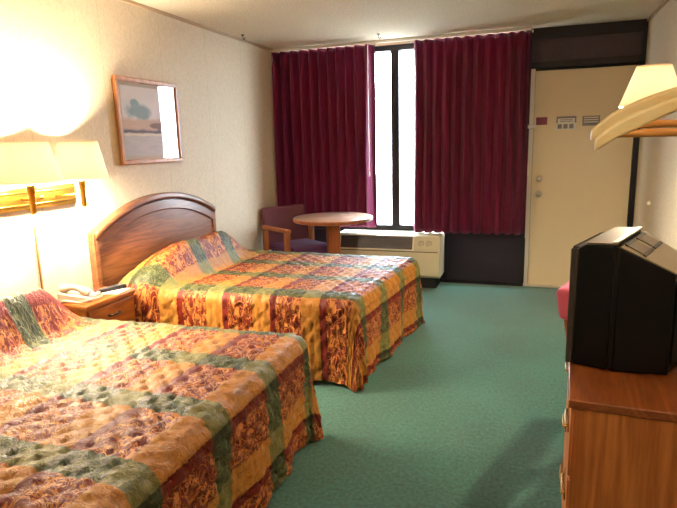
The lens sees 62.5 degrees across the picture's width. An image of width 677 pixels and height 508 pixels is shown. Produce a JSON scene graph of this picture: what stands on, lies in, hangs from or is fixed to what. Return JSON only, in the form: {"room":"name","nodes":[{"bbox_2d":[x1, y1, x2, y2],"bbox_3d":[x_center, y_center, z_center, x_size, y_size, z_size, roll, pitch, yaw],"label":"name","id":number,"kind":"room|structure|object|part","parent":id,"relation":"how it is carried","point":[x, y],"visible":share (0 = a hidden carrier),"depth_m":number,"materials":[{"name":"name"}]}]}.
{"room":"hotel room","nodes":[
{"label":"hotel room","id":0,"kind":"room"},
{"bbox_2d":[0,0,277,299],"bbox_3d":[-1.858,-0.258,2.723,0.120,2.410,7.603,2,12,19],"label":"wall","id":1,"kind":"structure","parent":0,"point":[59,59],"depth_m":3.60,"materials":[{"name":"beige paint"}]},
{"bbox_2d":[0,141,108,289],"bbox_3d":[-1.519,-0.167,3.058,0.322,0.885,0.658,2,12,19],"label":"wall lamp","id":2,"kind":"object","parent":1,"relation":"attached to","point":[28,163],"visible":0.98,"depth_m":2.96,"materials":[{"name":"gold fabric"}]},
{"bbox_2d":[26,184,36,214],"bbox_3d":[-1.577,-0.281,2.873,0.038,0.157,0.038,2,12,19],"label":"socket","id":3,"kind":"object","parent":2,"relation":"attached to","point":[31,192],"depth_m":2.86,"materials":[{"name":"brown wood"}]},
{"bbox_3d":[-1.582,-0.466,2.837,0.322,0.210,0.322,2,12,19],"label":"lamp shade","id":4,"kind":"part","parent":2,"relation":"part of","materials":[{"name":"beige fabric"}]},
{"bbox_3d":[-1.671,0.010,3.106,0.009,0.526,0.013,2,12,19],"label":"cord","id":5,"kind":"part","parent":2,"relation":"part of","materials":[{"name":"brown plastic"}]},
{"bbox_3d":[-1.670,-0.308,3.053,0.021,0.120,0.595,2,12,19],"label":"plate","id":6,"kind":"part","parent":2,"relation":"part of","materials":[{"name":"gold metal"}]},
{"bbox_3d":[-1.539,-0.340,3.188,0.153,0.020,0.027,-2,11,-5],"label":"arm","id":7,"kind":"part","parent":2,"relation":"part of","materials":[{"name":"gold metal"}]},
{"bbox_3d":[-1.470,-0.533,3.162,0.292,0.210,0.292,2,12,19],"label":"lamp shade","id":8,"kind":"part","parent":2,"relation":"part of","materials":[{"name":"beige fabric"}]},
{"bbox_2d":[78,180,86,206],"bbox_3d":[-1.465,-0.348,3.199,0.038,0.157,0.038,2,12,19],"label":"socket","id":9,"kind":"object","parent":2,"relation":"attached to","point":[82,184],"depth_m":3.19,"materials":[{"name":"gold metal"}]},
{"bbox_2d":[111,75,182,164],"bbox_3d":[-1.334,-0.936,3.960,0.026,0.575,0.693,2,12,19],"label":"picture","id":10,"kind":"object","parent":1,"relation":"attached to","point":[147,116],"visible":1,"depth_m":3.92,"materials":[{"name":"beige"}]},
{"bbox_2d":[119,84,176,156],"bbox_3d":[-1.337,-0.936,3.961,0.001,0.465,0.573,2,12,19],"label":"print","id":11,"kind":"object","parent":10,"relation":"attached to","point":[147,113],"depth_m":3.93},
{"bbox_2d":[87,192,215,289],"bbox_3d":[-1.286,0.102,4.169,0.066,1.115,1.429,2,12,19],"label":"headboard","id":12,"kind":"object","parent":1,"relation":"attached to","point":[143,226],"visible":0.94,"depth_m":3.88,"materials":[{"name":"brown wood"}]},
{"bbox_3d":[-1.514,0.325,3.546,0.048,0.930,0.042,2,12,19],"label":"post","id":13,"kind":"part","parent":12,"relation":"part of","materials":[{"name":"brown wood"}]},
{"bbox_3d":[-1.297,-0.337,4.082,0.066,0.220,1.405,2,12,19],"label":"moulding","id":14,"kind":"part","parent":12,"relation":"part of","materials":[{"name":"brown wood"}]},
{"bbox_3d":[-1.288,-0.272,4.093,0.018,0.252,1.405,2,12,19],"label":"moulding","id":15,"kind":"part","parent":12,"relation":"part of","materials":[{"name":"brown wood"}]},
{"bbox_3d":[-1.070,0.060,4.833,0.048,0.930,0.042,2,12,19],"label":"post","id":16,"kind":"part","parent":12,"relation":"part of","materials":[{"name":"brown wood"}]},
{"bbox_2d":[120,0,277,52],"bbox_3d":[-1.826,-1.427,2.471,0.014,0.022,7.363,2,12,19],"label":"trim","id":17,"kind":"structure","parent":1,"relation":"attached to","point":[132,2],"depth_m":4.39,"materials":[{"name":"beige wood"}]},
{"bbox_2d":[133,0,664,48],"bbox_3d":[-0.173,-1.426,1.928,3.793,0.100,7.713,2,12,19],"label":"ceiling","id":18,"kind":"structure","parent":0,"point":[273,24],"depth_m":4.41,"materials":[{"name":"white paint"}]},
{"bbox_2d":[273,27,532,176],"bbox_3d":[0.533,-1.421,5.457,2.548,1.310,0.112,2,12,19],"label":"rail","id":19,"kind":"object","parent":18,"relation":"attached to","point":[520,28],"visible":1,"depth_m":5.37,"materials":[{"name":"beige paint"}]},
{"bbox_2d":[271,44,376,227],"bbox_3d":[-0.145,-1.178,5.783,1.099,1.809,0.153,2,12,19],"label":"curtain","id":20,"kind":"object","parent":19,"relation":"hanging from","point":[320,96],"visible":0.94,"depth_m":5.76,"materials":[{"name":"red fabric"}]},
{"bbox_2d":[413,31,530,234],"bbox_3d":[1.247,-1.106,5.329,1.079,1.848,0.152,2,12,19],"label":"curtain","id":21,"kind":"object","parent":19,"relation":"hanging from","point":[471,93],"visible":1,"depth_m":5.30,"materials":[{"name":"red fabric"}]},
{"bbox_2d":[278,31,525,52],"bbox_3d":[0.581,-0.925,5.777,2.503,2.410,0.120,2,12,19],"label":"wall","id":22,"kind":"structure","parent":0,"point":[412,41],"depth_m":5.48,"materials":[{"name":"beige paint"}]},
{"bbox_2d":[307,228,524,285],"bbox_3d":[0.697,0.002,5.921,2.425,0.530,0.132,2,12,19],"label":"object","id":23,"kind":"structure","parent":22,"relation":"attached to","point":[481,258],"depth_m":5.61,"materials":[{"name":"brown metal"}]},
{"bbox_2d":[307,43,530,232],"bbox_3d":[0.662,-1.163,5.693,2.424,1.845,0.132,2,12,19],"label":"window","id":24,"kind":"structure","parent":22,"relation":"in","point":[395,50],"depth_m":5.65,"materials":[{"name":"brown metal"}]},
{"bbox_2d":[523,69,535,285],"bbox_3d":[1.838,-0.701,5.375,0.040,2.060,0.106,2,12,19],"label":"trim","id":25,"kind":"structure","parent":22,"relation":"attached to","point":[533,71],"depth_m":5.31,"materials":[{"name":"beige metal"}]},
{"bbox_2d":[526,19,648,69],"bbox_3d":[2.205,-1.868,5.011,0.996,0.350,0.140,2,12,19],"label":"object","id":26,"kind":"structure","parent":22,"relation":"attached to","point":[617,42],"depth_m":4.95,"materials":[{"name":"brown metal"}]},
{"bbox_2d":[266,282,567,507],"bbox_3d":[-0.106,1.036,2.413,3.793,0.100,7.713,2,12,19],"label":"floor","id":27,"kind":"structure","parent":0,"point":[467,411],"depth_m":2.94,"materials":[{"name":"teal carpet"}]},
{"bbox_2d":[61,287,135,321],"bbox_3d":[-1.416,0.535,3.357,0.261,0.585,0.410,2,12,19],"label":"nightstand","id":28,"kind":"object","parent":27,"relation":"on","point":[120,307],"visible":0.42,"depth_m":3.26,"materials":[{"name":"brown wood"}]},
{"bbox_2d":[57,284,102,303],"bbox_3d":[-1.482,0.214,3.208,0.218,0.104,0.234,-2,11,-3],"label":"telephone","id":29,"kind":"object","parent":28,"relation":"on","point":[69,293],"visible":1,"depth_m":3.16,"materials":[{"name":"beige plastic"}]},
{"bbox_3d":[-1.452,0.259,3.163,0.224,0.024,0.113,-7,12,-26],"label":"cord","id":30,"kind":"part","parent":29,"relation":"part of","materials":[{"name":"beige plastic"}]},
{"bbox_3d":[-1.331,0.362,3.293,0.016,0.145,0.366,2,12,19],"label":"drawer","id":31,"kind":"part","parent":28,"relation":"part of","materials":[{"name":"brown wood"}]},
{"bbox_3d":[-1.312,0.351,3.284,0.030,0.012,0.102,2,12,19],"label":"handle","id":32,"kind":"part","parent":28,"relation":"part of","materials":[{"name":"grey metal"}]},
{"bbox_2d":[101,288,129,294],"bbox_3d":[-1.383,0.225,3.398,0.170,0.007,0.136,1,11,11],"label":"notepad","id":33,"kind":"object","parent":28,"relation":"on","point":[114,292],"visible":0.51,"depth_m":3.37,"materials":[{"name":"white paper"}]},
{"bbox_2d":[98,283,126,292],"bbox_3d":[-1.381,0.206,3.402,0.170,0.028,0.048,-12,15,-42],"label":"remote control","id":34,"kind":"object","parent":33,"relation":"on","point":[123,285],"visible":0.9,"depth_m":3.39,"materials":[{"name":"black plastic"}]},
{"bbox_2d":[0,288,323,507],"bbox_3d":[-1.066,0.643,2.225,1.584,0.770,1.622,2,12,19],"label":"bed","id":35,"kind":"object","parent":27,"relation":"on","point":[95,413],"visible":1,"depth_m":2.07,"materials":[{"name":"patterned quilted fabric"},{"name":"wood"}]},
{"bbox_2d":[118,231,424,392],"bbox_3d":[-0.371,0.273,3.998,1.747,0.786,1.548,2,12,19],"label":"bed","id":36,"kind":"object","parent":27,"relation":"on","point":[351,313],"visible":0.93,"depth_m":3.55,"materials":[{"name":"patterned quilted fabric"},{"name":"wood"}]},
{"bbox_2d":[261,204,326,252],"bbox_3d":[-0.411,-0.060,5.635,0.602,0.821,0.582,-10,14,-35],"label":"armchair","id":37,"kind":"object","parent":27,"relation":"on","point":[280,233],"visible":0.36,"depth_m":5.65,"materials":[{"name":"fabric"}]},
{"bbox_3d":[-0.722,0.053,5.621,0.043,0.620,0.055,-10,14,-35],"label":"leg","id":38,"kind":"part","parent":37,"relation":"part of","materials":[{"name":"orange wood"}]},
{"bbox_3d":[-0.609,-0.239,5.395,0.055,0.035,0.485,-10,14,-35],"label":"arm","id":39,"kind":"part","parent":37,"relation":"part of","materials":[{"name":"orange wood"}]},
{"bbox_3d":[-0.551,-0.285,5.777,0.500,0.428,0.129,-10,14,-35],"label":"backrest","id":40,"kind":"part","parent":37,"relation":"part of","materials":[{"name":"fabric"}]},
{"bbox_3d":[-0.479,0.111,5.295,0.043,0.620,0.055,-10,14,-35],"label":"leg","id":41,"kind":"part","parent":37,"relation":"part of","materials":[{"name":"orange wood"}]},
{"bbox_3d":[-0.381,-0.058,5.593,0.440,0.110,0.460,-10,14,-35],"label":"seat","id":42,"kind":"part","parent":37,"relation":"part of","materials":[{"name":"fabric"}]},
{"bbox_3d":[-0.281,-0.021,5.936,0.043,0.620,0.055,-10,14,-35],"label":"leg","id":43,"kind":"part","parent":37,"relation":"part of","materials":[{"name":"orange wood"}]},
{"bbox_2d":[293,212,372,254],"bbox_3d":[-0.045,0.003,5.464,0.770,0.744,0.770,2,12,19],"label":"round table","id":44,"kind":"object","parent":27,"relation":"on","point":[332,221],"visible":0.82,"depth_m":5.36,"materials":[{"name":"laminate"}]},
{"bbox_2d":[340,229,443,287],"bbox_3d":[0.529,0.043,5.739,1.065,0.528,0.326,2,12,19],"label":"air conditioner","id":45,"kind":"object","parent":27,"relation":"on","point":[427,249],"visible":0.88,"depth_m":5.55,"materials":[{"name":"beige plastic"}]},
{"bbox_2d":[340,234,413,250],"bbox_3d":[0.376,-0.118,5.611,0.773,0.142,0.052,2,12,19],"label":"grille","id":46,"kind":"object","parent":45,"relation":"attached to","point":[349,242],"depth_m":5.61,"materials":[{"name":"grey plastic"}]},
{"bbox_2d":[557,282,568,333],"bbox_3d":[1.355,0.516,2.583,0.576,0.776,0.602,7,14,36],"label":"armchair","id":47,"kind":"object","parent":27,"relation":"on","point":[563,292],"visible":0.06,"depth_m":2.48,"materials":[{"name":"fabric"}]},
{"bbox_3d":[1.064,0.437,2.532,0.085,0.301,0.040,7,14,36],"label":"post","id":48,"kind":"part","parent":47,"relation":"part of","materials":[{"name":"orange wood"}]},
{"bbox_2d":[559,362,676,507],"bbox_3d":[1.057,0.698,1.791,0.638,0.742,0.752,3,12,22],"label":"dresser","id":49,"kind":"object","parent":27,"relation":"on","point":[620,437],"visible":0.84,"depth_m":1.49,"materials":[{"name":"brown wood"}]},
{"bbox_3d":[0.853,0.838,2.136,0.017,0.028,0.130,3,12,22],"label":"handle","id":50,"kind":"part","parent":49,"relation":"part of","materials":[{"name":"gold metal"}]},
{"bbox_3d":[0.690,0.703,1.713,0.017,0.028,0.130,3,12,22],"label":"handle","id":51,"kind":"part","parent":49,"relation":"part of","materials":[{"name":"gold metal"}]},
{"bbox_3d":[0.796,0.878,1.937,0.034,0.205,0.716,3,12,22],"label":"drawer","id":52,"kind":"part","parent":49,"relation":"part of","materials":[{"name":"brown wood"}]},
{"bbox_3d":[0.848,0.624,2.094,0.017,0.028,0.130,3,12,22],"label":"handle","id":53,"kind":"part","parent":49,"relation":"part of","materials":[{"name":"gold metal"}]},
{"bbox_3d":[0.684,0.489,1.671,0.017,0.028,0.130,3,12,22],"label":"handle","id":54,"kind":"part","parent":49,"relation":"part of","materials":[{"name":"gold metal"}]},
{"bbox_3d":[0.790,0.664,1.895,0.034,0.205,0.716,3,12,22],"label":"drawer","id":55,"kind":"part","parent":49,"relation":"part of","materials":[{"name":"brown wood"}]},
{"bbox_3d":[0.784,0.451,1.852,0.034,0.205,0.716,3,12,22],"label":"drawer","id":56,"kind":"part","parent":49,"relation":"part of","materials":[{"name":"brown wood"}]},
{"bbox_2d":[565,227,676,374],"bbox_3d":[0.972,0.153,1.628,0.382,0.394,0.642,-9,13,-32],"label":"television","id":57,"kind":"object","parent":49,"relation":"on","point":[622,315],"visible":1,"depth_m":1.63,"materials":[{"name":"black plastic"}]},
{"bbox_2d":[628,240,649,253],"bbox_3d":[0.890,-0.020,1.648,0.040,0.024,0.110,7,14,38],"label":"vent","id":58,"kind":"object","parent":57,"relation":"attached to","point":[636,246],"depth_m":1.64,"materials":[{"name":"brown"}]},
{"bbox_2d":[639,234,658,246],"bbox_3d":[0.978,-0.043,1.755,0.040,0.024,0.110,7,14,38],"label":"vent","id":59,"kind":"object","parent":57,"relation":"attached to","point":[646,239],"depth_m":1.74,"materials":[{"name":"brown"}]},
{"bbox_3d":[0.932,0.779,1.463,0.618,0.716,0.020,3,12,22],"label":"panel","id":60,"kind":"part","parent":49,"relation":"part of","materials":[{"name":"brown wood"}]},
{"bbox_2d":[527,65,638,285],"bbox_3d":[2.244,-0.674,5.189,0.846,2.022,0.113,2,12,19],"label":"door","id":61,"kind":"structure","parent":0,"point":[579,192],"depth_m":5.18,"materials":[{"name":"beige paint"}]},
{"bbox_3d":[1.901,-0.572,5.305,0.060,0.060,0.070,2,12,19],"label":"knob","id":62,"kind":"part","parent":61,"relation":"part of","materials":[{"name":"silver metal"}]},
{"bbox_2d":[536,117,546,124],"bbox_3d":[1.895,-1.240,5.205,0.098,0.070,0.003,2,12,19],"label":"door sign","id":63,"kind":"object","parent":61,"relation":"attached to","point":[539,120],"visible":1,"depth_m":5.20,"materials":[{"name":"red plastic"}]},
{"bbox_2d":[556,116,576,129],"bbox_3d":[2.098,-1.207,5.141,0.170,0.120,0.005,2,12,19],"label":"notice","id":64,"kind":"object","parent":61,"relation":"attached to","point":[563,122],"visible":1,"depth_m":5.14,"materials":[{"name":"white paper"}]},
{"bbox_2d":[582,115,599,125],"bbox_3d":[2.297,-1.213,5.072,0.145,0.087,0.004,2,12,19],"label":"notice","id":65,"kind":"object","parent":61,"relation":"attached to","point":[587,120],"visible":0.96,"depth_m":5.07,"materials":[{"name":"grey"}]},
{"bbox_2d":[633,0,676,249],"bbox_3d":[1.563,-0.123,1.571,0.120,2.410,7.603,2,12,19],"label":"wall","id":66,"kind":"structure","parent":0,"point":[656,181],"depth_m":4.18,"materials":[{"name":"beige paint"}]},
{"bbox_2d":[527,284,561,287],"bbox_3d":[2.285,0.318,5.429,0.850,0.016,0.110,2,12,19],"label":"trim","id":67,"kind":"structure","parent":66,"relation":"attached to","point":[530,285],"depth_m":5.47,"materials":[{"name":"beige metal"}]},
{"bbox_2d":[527,63,637,282],"bbox_3d":[2.275,-0.712,5.270,0.935,2.100,0.058,2,12,19],"label":"trim","id":68,"kind":"structure","parent":66,"relation":"attached to","point":[631,63],"depth_m":5.08,"materials":[{"name":"brown metal"}]},
{"bbox_2d":[627,62,644,226],"bbox_3d":[2.681,-0.667,5.087,0.045,2.060,0.115,2,12,19],"label":"trim","id":69,"kind":"structure","parent":66,"relation":"attached to","point":[635,150],"depth_m":5.04,"materials":[{"name":"brown metal"}]},
{"bbox_2d":[618,63,676,128],"bbox_3d":[1.686,-0.767,2.817,0.488,0.365,0.298,2,12,19],"label":"wall lamp","id":70,"kind":"object","parent":66,"relation":"attached to","point":[646,80],"visible":0.7,"depth_m":2.75,"materials":[{"name":"beige fabric"}]},
{"bbox_3d":[1.594,-0.853,2.831,0.298,0.197,0.298,2,12,19],"label":"lamp shade","id":71,"kind":"part","parent":70,"relation":"part of","materials":[{"name":"beige fabric"}]},
{"bbox_2d":[647,0,668,20],"bbox_3d":[1.465,-1.295,1.353,0.014,0.022,7.343,2,12,19],"label":"trim","id":72,"kind":"structure","parent":66,"relation":"attached to","point":[665,1],"depth_m":4.37,"materials":[{"name":"beige wood"}]},
{"bbox_3d":[0.854,-0.413,0.564,0.602,0.115,0.650,2,12,19],"label":"rail","id":73,"kind":"object","parent":66,"relation":"attached to","visible":0},
{"bbox_2d":[590,87,676,140],"bbox_3d":[0.677,-0.329,0.955,0.440,0.254,0.041,2,12,17],"label":"clothes hanger","id":74,"kind":"object","parent":73,"relation":"hanging from","point":[670,93],"visible":0.72,"depth_m":1.00,"materials":[{"name":"brown wood"}]},
{"bbox_2d":[595,97,676,150],"bbox_3d":[0.639,-0.301,0.861,0.430,0.270,0.041,3,12,22],"label":"clothes hanger","id":75,"kind":"object","parent":73,"relation":"hanging from","point":[626,127],"visible":1,"depth_m":0.92,"materials":[{"name":"brown wood"}]},
{"label":"outside","id":76,"kind":"structure","parent":0,"visible":0},
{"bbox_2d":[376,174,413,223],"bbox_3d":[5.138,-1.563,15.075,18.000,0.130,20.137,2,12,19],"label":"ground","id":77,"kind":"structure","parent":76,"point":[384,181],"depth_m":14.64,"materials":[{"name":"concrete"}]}
]}

